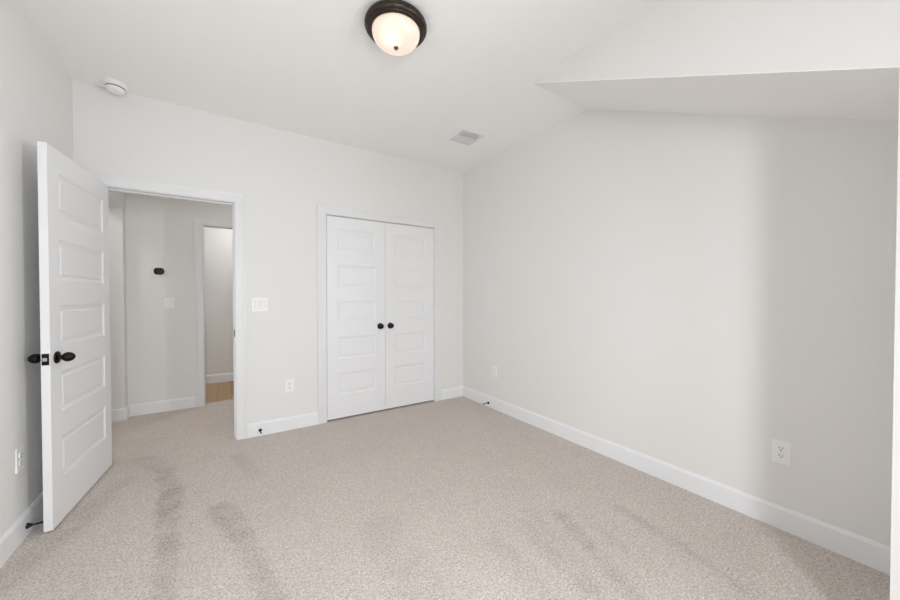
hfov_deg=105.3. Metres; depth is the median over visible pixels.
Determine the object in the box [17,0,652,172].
ceiling
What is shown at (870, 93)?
ceiling
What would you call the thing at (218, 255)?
wall
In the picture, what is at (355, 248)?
door
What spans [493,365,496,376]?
wall outlet
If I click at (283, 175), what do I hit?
wall
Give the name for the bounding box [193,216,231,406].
door frame
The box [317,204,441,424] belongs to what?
door frame
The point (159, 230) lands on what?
wall
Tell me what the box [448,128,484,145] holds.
ceiling vent
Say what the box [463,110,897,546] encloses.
wall
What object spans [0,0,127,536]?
wall
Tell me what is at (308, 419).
baseboard
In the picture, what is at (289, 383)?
wall outlet
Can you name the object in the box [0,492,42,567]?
baseboard
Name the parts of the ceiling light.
lamp shade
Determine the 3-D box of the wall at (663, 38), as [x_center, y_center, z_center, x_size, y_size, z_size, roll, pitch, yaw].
[1.544,-0.152,1.103,0.120,2.743,3.278,-1,1,-33]
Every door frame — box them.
[87,171,247,439]
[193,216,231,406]
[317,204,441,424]
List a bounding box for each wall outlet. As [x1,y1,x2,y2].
[15,445,23,473]
[285,379,293,392]
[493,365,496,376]
[772,438,790,465]
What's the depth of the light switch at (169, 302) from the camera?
3.68 m
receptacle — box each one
[777,445,785,451]
[777,453,784,458]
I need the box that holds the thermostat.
[153,267,164,274]
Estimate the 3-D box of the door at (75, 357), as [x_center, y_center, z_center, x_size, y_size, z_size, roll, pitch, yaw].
[-2.280,0.187,2.121,0.179,2.012,0.820,0,1,-29]
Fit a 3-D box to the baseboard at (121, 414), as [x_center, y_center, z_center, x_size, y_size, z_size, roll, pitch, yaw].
[-3.492,1.128,3.312,1.656,0.121,0.131,-1,1,-33]
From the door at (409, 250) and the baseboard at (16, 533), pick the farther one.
the door at (409, 250)
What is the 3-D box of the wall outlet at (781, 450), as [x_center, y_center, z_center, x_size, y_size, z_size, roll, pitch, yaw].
[1.755,0.802,1.819,0.009,0.120,0.075,-1,1,-33]
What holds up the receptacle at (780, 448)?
attached to the wall outlet at (781, 450)
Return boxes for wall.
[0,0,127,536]
[72,79,462,423]
[125,193,231,404]
[204,227,233,374]
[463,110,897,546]
[535,0,899,599]
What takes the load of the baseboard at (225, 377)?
attached to the wall at (218, 255)
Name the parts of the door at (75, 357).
latch plate, knob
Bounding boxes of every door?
[27,141,111,531]
[326,215,384,419]
[385,223,434,408]
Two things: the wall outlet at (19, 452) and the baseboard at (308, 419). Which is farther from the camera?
the baseboard at (308, 419)
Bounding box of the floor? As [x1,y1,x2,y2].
[0,381,889,599]
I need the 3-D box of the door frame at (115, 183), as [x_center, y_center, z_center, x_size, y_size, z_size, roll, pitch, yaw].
[-2.199,0.139,2.753,0.976,2.116,0.138,-1,1,-33]
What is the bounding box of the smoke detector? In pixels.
[101,78,127,95]
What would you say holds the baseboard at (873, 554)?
attached to the wall at (692, 292)
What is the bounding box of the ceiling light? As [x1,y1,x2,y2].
[364,0,426,55]
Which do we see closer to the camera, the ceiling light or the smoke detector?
the ceiling light
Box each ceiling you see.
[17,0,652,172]
[534,66,898,120]
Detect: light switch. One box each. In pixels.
[165,298,173,308]
[252,298,266,311]
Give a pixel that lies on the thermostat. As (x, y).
(157, 270)
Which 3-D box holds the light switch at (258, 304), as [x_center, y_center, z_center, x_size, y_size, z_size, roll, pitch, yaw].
[-1.679,0.035,3.028,0.120,0.118,0.010,-1,1,-33]
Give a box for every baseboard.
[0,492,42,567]
[111,396,194,421]
[205,372,233,383]
[248,386,462,437]
[463,386,890,574]
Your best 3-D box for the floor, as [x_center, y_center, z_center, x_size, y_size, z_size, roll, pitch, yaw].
[-0.955,1.256,2.061,4.520,0.100,7.590,-1,1,-33]
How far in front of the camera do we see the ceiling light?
1.81 m
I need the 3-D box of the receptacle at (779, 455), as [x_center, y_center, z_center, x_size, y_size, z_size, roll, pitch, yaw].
[1.753,0.821,1.818,0.003,0.027,0.034,-1,1,-33]

